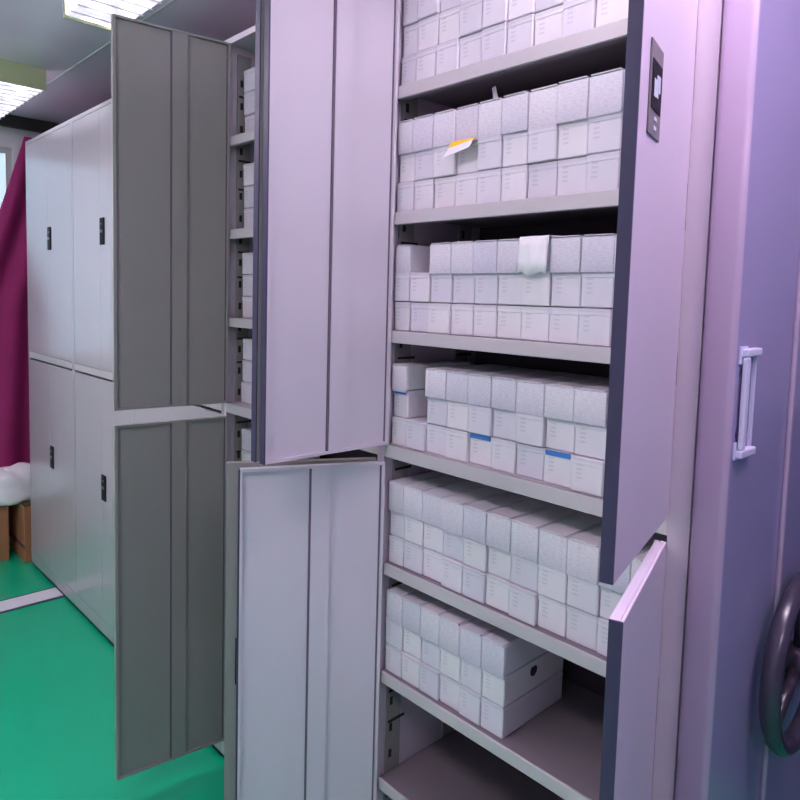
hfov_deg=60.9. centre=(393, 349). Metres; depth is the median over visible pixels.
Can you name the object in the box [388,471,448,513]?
box
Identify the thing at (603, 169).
box
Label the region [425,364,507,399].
box
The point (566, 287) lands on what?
box
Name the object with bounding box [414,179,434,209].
box
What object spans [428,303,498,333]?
box
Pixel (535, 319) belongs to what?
box
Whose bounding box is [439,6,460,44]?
box
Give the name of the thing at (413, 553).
box
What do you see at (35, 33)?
ceiling
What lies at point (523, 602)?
box
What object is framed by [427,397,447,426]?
box
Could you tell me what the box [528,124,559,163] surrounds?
box
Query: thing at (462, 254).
box
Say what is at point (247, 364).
box
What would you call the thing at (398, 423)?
box
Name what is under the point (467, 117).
box
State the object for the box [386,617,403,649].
box
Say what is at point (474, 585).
box
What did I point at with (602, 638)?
box
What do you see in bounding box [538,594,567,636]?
box
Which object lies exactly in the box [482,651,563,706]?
box
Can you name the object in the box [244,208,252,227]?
box
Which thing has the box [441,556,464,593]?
box
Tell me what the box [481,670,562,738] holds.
box
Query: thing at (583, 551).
box
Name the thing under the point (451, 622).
box
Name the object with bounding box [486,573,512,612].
box
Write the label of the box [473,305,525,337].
box
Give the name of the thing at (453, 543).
box
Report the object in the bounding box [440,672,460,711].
box
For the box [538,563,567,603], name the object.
box
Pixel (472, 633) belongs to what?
box
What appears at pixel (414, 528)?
box
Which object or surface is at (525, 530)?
box
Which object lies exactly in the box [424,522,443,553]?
box
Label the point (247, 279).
box
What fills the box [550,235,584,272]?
box
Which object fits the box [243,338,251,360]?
box
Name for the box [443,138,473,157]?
paper slip
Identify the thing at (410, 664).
box
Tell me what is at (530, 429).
box
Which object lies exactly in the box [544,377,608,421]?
box
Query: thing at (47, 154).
tall cabinet
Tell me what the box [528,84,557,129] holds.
box
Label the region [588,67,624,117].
box
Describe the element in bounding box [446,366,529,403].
box
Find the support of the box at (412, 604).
on the box at (412, 644)
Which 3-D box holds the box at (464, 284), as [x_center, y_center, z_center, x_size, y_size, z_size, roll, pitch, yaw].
[0.250,-0.147,1.650,0.242,0.071,0.067,-3,6,-43]
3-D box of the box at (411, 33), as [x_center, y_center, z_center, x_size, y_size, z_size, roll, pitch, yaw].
[0.130,-0.763,1.746,0.243,0.072,0.054,-3,6,-43]
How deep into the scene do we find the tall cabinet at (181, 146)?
2.21 m
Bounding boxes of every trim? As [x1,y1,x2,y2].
[0,114,58,132]
[0,587,64,613]
[46,0,176,86]
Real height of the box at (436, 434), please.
0.070 m
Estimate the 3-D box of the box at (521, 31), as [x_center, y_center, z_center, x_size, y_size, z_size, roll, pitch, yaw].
[0.352,-0.664,1.509,0.242,0.072,0.066,-3,6,-43]
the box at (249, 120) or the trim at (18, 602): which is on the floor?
the trim at (18, 602)
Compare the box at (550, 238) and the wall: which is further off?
the wall
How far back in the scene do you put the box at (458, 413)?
1.59 m
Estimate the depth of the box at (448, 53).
1.57 m
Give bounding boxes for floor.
[0,544,223,799]
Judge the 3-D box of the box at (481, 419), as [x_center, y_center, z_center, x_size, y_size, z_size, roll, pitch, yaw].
[0.281,0.153,1.618,0.242,0.069,0.066,-3,6,-43]
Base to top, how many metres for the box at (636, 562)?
0.078 m
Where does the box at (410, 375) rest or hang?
on the box at (413, 403)
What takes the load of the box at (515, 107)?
on the box at (515, 145)
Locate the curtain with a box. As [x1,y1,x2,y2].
[0,137,31,534]
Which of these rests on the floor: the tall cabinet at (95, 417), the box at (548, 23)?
the tall cabinet at (95, 417)
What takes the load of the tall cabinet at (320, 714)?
on the floor
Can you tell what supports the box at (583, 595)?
on the box at (582, 626)
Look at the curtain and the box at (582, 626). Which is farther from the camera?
the curtain
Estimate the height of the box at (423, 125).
0.081 m
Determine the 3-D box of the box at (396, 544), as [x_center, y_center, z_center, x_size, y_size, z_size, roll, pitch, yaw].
[0.093,0.516,1.844,0.242,0.071,0.054,-3,6,-43]
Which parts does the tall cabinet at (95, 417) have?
door, door, door, door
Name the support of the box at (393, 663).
on the tall cabinet at (320, 714)
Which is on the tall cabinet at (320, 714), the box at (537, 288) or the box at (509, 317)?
the box at (509, 317)
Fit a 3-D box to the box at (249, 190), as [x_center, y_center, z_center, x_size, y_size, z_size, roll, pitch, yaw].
[-0.396,-0.517,2.361,0.242,0.072,0.068,-3,6,-43]
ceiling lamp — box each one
[0,59,45,119]
[63,0,161,30]
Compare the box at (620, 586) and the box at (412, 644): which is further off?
the box at (412, 644)
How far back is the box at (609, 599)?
1.33 m
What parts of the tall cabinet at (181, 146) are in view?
door, door, shelf, shelf, shelf, door, door, panel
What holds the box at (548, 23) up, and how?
on the tall cabinet at (320, 714)
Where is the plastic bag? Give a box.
[0,462,30,505]
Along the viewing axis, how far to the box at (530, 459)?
1.45 m
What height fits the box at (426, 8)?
0.072 m
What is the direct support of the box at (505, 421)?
on the box at (504, 451)
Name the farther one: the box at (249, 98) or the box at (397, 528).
the box at (249, 98)
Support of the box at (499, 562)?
on the box at (497, 589)
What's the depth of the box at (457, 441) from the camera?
1.59 m
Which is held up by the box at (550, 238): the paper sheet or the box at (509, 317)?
the paper sheet
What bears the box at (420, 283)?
on the box at (419, 311)
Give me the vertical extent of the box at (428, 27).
0.072 m
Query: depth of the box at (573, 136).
1.34 m
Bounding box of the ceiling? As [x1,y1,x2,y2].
[0,0,255,123]
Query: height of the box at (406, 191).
0.072 m
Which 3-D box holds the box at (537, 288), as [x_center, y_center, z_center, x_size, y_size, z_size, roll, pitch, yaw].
[0.382,-0.132,1.496,0.242,0.071,0.071,-3,6,-43]
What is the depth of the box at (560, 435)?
1.39 m
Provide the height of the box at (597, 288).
0.071 m
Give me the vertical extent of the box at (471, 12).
0.072 m
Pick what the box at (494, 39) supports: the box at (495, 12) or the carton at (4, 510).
the box at (495, 12)
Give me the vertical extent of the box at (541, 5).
0.072 m
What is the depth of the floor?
2.66 m
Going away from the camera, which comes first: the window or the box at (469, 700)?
the box at (469, 700)
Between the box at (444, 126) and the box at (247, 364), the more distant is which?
the box at (247, 364)
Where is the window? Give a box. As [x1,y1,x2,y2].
[0,147,11,206]
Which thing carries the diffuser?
attached to the ceiling lamp at (19, 83)
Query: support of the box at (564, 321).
on the tall cabinet at (320, 714)
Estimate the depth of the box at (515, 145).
1.44 m
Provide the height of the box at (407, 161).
0.072 m
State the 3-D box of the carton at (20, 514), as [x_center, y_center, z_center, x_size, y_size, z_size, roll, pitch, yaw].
[-2.244,1.107,4.335,0.286,0.354,0.311,-3,6,-43]
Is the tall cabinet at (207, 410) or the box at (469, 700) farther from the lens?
the tall cabinet at (207, 410)
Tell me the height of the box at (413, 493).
0.078 m
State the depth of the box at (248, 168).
2.27 m
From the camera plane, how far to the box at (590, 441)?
1.34 m
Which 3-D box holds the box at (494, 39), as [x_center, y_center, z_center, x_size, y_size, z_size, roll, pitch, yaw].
[0.304,-0.669,1.555,0.242,0.072,0.066,-3,6,-43]
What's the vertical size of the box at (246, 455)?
0.072 m
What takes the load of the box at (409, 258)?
on the box at (402, 280)
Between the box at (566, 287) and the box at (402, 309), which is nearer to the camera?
the box at (566, 287)
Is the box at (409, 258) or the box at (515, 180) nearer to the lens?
the box at (515, 180)
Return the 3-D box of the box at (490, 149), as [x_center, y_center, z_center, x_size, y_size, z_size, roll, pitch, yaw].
[0.297,-0.437,1.572,0.242,0.072,0.066,-3,6,-43]
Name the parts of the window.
pane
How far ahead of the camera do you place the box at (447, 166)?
1.59 m
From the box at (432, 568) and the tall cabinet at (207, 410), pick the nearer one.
the box at (432, 568)
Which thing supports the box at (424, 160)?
on the box at (424, 198)
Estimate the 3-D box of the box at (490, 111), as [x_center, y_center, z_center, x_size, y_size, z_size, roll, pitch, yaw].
[0.299,-0.509,1.567,0.247,0.081,0.066,-3,6,-43]
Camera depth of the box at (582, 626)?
1.37 m
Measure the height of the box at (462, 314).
0.072 m
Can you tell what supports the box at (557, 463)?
on the tall cabinet at (320, 714)
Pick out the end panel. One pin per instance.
(739, 737)
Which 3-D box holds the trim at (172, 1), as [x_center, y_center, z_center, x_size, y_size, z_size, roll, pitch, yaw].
[-0.358,-1.183,1.296,3.038,0.003,7.181,-3,6,-43]
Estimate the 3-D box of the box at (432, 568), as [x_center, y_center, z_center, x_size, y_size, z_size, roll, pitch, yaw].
[0.185,0.525,1.753,0.242,0.071,0.068,-3,6,-43]
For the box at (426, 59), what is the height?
0.072 m
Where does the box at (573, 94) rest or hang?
on the box at (573, 136)
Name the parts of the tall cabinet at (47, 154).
door, door, door, door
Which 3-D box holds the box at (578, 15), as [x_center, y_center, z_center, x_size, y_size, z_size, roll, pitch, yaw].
[0.446,-0.653,1.405,0.243,0.072,0.069,-3,6,-43]
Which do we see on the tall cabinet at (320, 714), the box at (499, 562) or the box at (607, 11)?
the box at (607, 11)
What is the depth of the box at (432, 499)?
1.67 m
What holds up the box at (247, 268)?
on the box at (247, 279)
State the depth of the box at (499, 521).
1.52 m
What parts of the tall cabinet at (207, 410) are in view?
door, door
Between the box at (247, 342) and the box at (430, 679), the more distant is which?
the box at (247, 342)
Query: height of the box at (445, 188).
0.072 m
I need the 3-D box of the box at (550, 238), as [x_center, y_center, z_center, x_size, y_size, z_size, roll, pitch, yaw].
[0.385,-0.200,1.493,0.247,0.074,0.070,-3,6,-43]
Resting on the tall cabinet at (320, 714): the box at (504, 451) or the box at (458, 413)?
the box at (504, 451)
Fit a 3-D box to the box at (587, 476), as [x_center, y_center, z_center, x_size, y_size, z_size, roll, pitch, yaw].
[0.468,0.245,1.422,0.242,0.070,0.071,-3,6,-43]
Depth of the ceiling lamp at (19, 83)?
3.33 m
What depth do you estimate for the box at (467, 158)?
1.54 m
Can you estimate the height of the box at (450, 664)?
0.070 m
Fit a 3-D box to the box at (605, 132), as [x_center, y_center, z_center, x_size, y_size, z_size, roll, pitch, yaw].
[0.487,-0.417,1.372,0.242,0.072,0.070,-3,6,-43]
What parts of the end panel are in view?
pull handle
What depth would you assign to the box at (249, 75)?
2.25 m
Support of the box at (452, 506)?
on the box at (453, 543)
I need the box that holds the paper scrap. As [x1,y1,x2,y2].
[492,86,497,98]
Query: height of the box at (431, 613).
0.079 m
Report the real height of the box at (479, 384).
0.070 m
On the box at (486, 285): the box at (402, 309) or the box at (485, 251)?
the box at (485, 251)
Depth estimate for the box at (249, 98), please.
2.25 m
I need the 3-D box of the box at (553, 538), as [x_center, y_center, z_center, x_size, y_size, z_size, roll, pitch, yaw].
[0.418,0.410,1.488,0.247,0.078,0.068,-3,6,-43]
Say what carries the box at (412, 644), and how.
on the box at (410, 664)
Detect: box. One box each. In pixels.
[241,381,251,403]
[241,428,250,451]
[241,449,250,460]
[242,252,252,274]
[242,275,252,295]
[242,297,252,317]
[242,360,251,381]
[243,162,253,186]
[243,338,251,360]
[244,67,254,92]
[244,90,254,115]
[244,185,253,208]
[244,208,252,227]
[245,114,253,131]
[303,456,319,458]
[385,642,403,677]
[386,583,418,624]
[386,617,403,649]
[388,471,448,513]
[389,534,404,566]
[390,510,404,537]
[392,360,469,392]
[392,415,426,445]
[394,389,427,417]
[395,244,429,272]
[395,273,409,300]
[395,302,468,330]
[397,182,414,211]
[398,119,413,154]
[400,152,415,182]
[401,54,416,84]
[402,591,437,635]
[402,651,421,688]
[403,0,419,26]
[403,475,466,520]
[403,627,421,659]
[404,22,418,56]
[404,515,423,545]
[404,540,423,574]
[406,417,427,450]
[410,272,431,301]
[411,302,466,332]
[413,114,433,151]
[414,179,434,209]
[415,148,437,180]
[416,46,436,80]
[418,0,440,20]
[418,14,439,51]
[419,661,440,699]
[420,600,456,645]
[422,480,487,527]
[422,638,440,670]
[423,547,444,582]
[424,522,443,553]
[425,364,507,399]
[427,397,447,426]
[427,423,448,455]
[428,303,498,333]
[429,242,453,273]
[431,274,453,302]
[433,109,455,147]
[434,146,457,177]
[435,176,455,207]
[436,38,459,74]
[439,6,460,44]
[439,609,476,656]
[440,647,460,681]
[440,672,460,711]
[441,0,461,12]
[441,486,508,536]
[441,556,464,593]
[443,530,463,562]
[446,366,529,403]
[446,428,470,461]
[447,400,468,430]
[451,241,474,273]
[451,304,529,335]
[453,274,474,303]
[455,103,478,140]
[455,172,477,205]
[457,140,479,174]
[459,0,483,37]
[459,618,498,667]
[459,684,481,724]
[460,31,481,67]
[460,658,482,694]
[462,565,488,603]
[463,492,530,544]
[464,538,488,571]
[468,369,552,407]
[468,404,493,435]
[470,433,493,466]
[473,240,498,273]
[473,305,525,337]
[475,274,498,303]
[477,135,503,170]
[477,168,501,203]
[478,97,502,138]
[481,628,546,679]
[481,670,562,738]
[482,0,509,28]
[482,22,507,60]
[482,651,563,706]
[486,498,555,552]
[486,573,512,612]
[488,546,511,580]
[491,372,575,411]
[491,437,517,473]
[493,408,516,440]
[497,238,521,273]
[497,305,560,339]
[498,273,521,304]
[501,91,529,134]
[501,165,528,200]
[503,129,531,167]
[507,14,534,53]
[508,0,536,20]
[509,583,538,625]
[510,505,583,562]
[511,554,538,591]
[516,374,604,416]
[516,412,546,446]
[516,443,546,480]
[521,271,551,305]
[521,306,590,341]
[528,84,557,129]
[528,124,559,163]
[528,161,557,197]
[534,5,562,45]
[535,0,564,12]
[538,512,601,572]
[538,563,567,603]
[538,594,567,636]
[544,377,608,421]
[544,448,575,487]
[546,237,552,270]
[546,418,575,452]
[549,307,612,343]
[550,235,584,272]
[551,271,581,306]
[556,76,589,123]
[557,156,586,194]
[558,117,588,159]
[562,0,596,36]
[566,525,601,584]
[566,605,600,650]
[567,575,600,615]
[571,454,604,496]
[573,383,608,427]
[575,423,606,459]
[578,308,612,346]
[581,233,616,272]
[581,272,613,307]
[586,151,620,191]
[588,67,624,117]
[588,110,622,154]
[596,0,628,26]
[597,617,608,656]
[598,532,666,593]
[600,586,622,619]
[614,235,616,271]
[631,541,666,595]
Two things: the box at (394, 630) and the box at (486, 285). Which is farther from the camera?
the box at (394, 630)
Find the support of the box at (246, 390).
on the tall cabinet at (181, 146)
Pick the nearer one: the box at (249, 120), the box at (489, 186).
the box at (489, 186)
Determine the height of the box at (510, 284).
0.071 m
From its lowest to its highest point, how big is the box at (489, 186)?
0.072 m
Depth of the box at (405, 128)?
1.67 m
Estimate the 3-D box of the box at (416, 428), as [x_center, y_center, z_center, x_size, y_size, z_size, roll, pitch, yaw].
[0.140,0.209,1.772,0.242,0.070,0.066,-3,6,-43]
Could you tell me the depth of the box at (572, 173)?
1.35 m
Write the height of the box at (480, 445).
0.070 m
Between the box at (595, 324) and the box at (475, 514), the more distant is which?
the box at (475, 514)
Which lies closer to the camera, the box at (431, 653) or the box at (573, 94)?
the box at (573, 94)
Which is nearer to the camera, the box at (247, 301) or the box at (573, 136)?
the box at (573, 136)
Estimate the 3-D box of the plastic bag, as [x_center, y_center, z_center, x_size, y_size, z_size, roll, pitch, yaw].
[-2.352,0.817,4.224,0.518,0.234,0.224,-3,6,-43]
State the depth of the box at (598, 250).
1.30 m
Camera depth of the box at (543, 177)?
1.40 m
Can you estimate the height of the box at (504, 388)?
0.070 m
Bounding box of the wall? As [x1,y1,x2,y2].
[0,126,41,171]
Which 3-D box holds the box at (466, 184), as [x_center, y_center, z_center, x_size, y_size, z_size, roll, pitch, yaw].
[0.253,-0.369,1.631,0.242,0.072,0.067,-3,6,-43]
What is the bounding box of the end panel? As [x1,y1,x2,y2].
[675,0,799,799]
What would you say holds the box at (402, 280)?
on the box at (402, 309)
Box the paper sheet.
[516,235,559,275]
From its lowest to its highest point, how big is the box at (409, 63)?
0.072 m
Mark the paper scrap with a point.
(494, 90)
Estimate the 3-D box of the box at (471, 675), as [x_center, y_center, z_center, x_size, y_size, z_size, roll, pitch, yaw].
[0.268,0.754,1.669,0.242,0.070,0.065,-3,6,-43]
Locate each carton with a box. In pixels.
[0,505,9,560]
[10,501,31,562]
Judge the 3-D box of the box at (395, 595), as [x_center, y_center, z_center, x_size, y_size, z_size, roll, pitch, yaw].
[0.090,0.665,1.851,0.247,0.079,0.061,-3,6,-43]
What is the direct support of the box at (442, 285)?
on the box at (440, 314)
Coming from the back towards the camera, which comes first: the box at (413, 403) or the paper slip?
the box at (413, 403)
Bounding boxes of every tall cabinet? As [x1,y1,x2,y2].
[25,119,76,607]
[71,99,133,645]
[111,0,380,799]
[134,40,226,755]
[235,0,723,799]
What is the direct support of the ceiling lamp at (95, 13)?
attached to the ceiling
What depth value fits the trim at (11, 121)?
4.31 m
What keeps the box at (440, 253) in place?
on the box at (442, 285)
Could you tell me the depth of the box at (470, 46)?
1.52 m
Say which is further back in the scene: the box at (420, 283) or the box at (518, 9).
the box at (420, 283)
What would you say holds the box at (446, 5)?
on the box at (449, 25)
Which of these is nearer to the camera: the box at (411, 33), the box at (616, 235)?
the box at (616, 235)
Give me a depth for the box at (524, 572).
1.46 m
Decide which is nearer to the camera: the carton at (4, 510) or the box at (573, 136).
the box at (573, 136)
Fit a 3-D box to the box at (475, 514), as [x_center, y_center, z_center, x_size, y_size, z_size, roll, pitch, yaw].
[0.274,0.395,1.636,0.247,0.078,0.066,-3,6,-43]
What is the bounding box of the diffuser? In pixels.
[0,82,42,117]
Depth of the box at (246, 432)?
2.34 m
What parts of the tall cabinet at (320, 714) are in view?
door, door, shelf, shelf, shelf, shelf, shelf, shelf, panel, door, door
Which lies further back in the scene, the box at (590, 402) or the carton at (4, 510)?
the carton at (4, 510)
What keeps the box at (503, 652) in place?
on the box at (533, 673)
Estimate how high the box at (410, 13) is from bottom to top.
0.072 m
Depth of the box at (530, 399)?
1.44 m
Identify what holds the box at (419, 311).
on the tall cabinet at (320, 714)
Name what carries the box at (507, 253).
on the box at (510, 284)
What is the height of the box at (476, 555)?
0.070 m

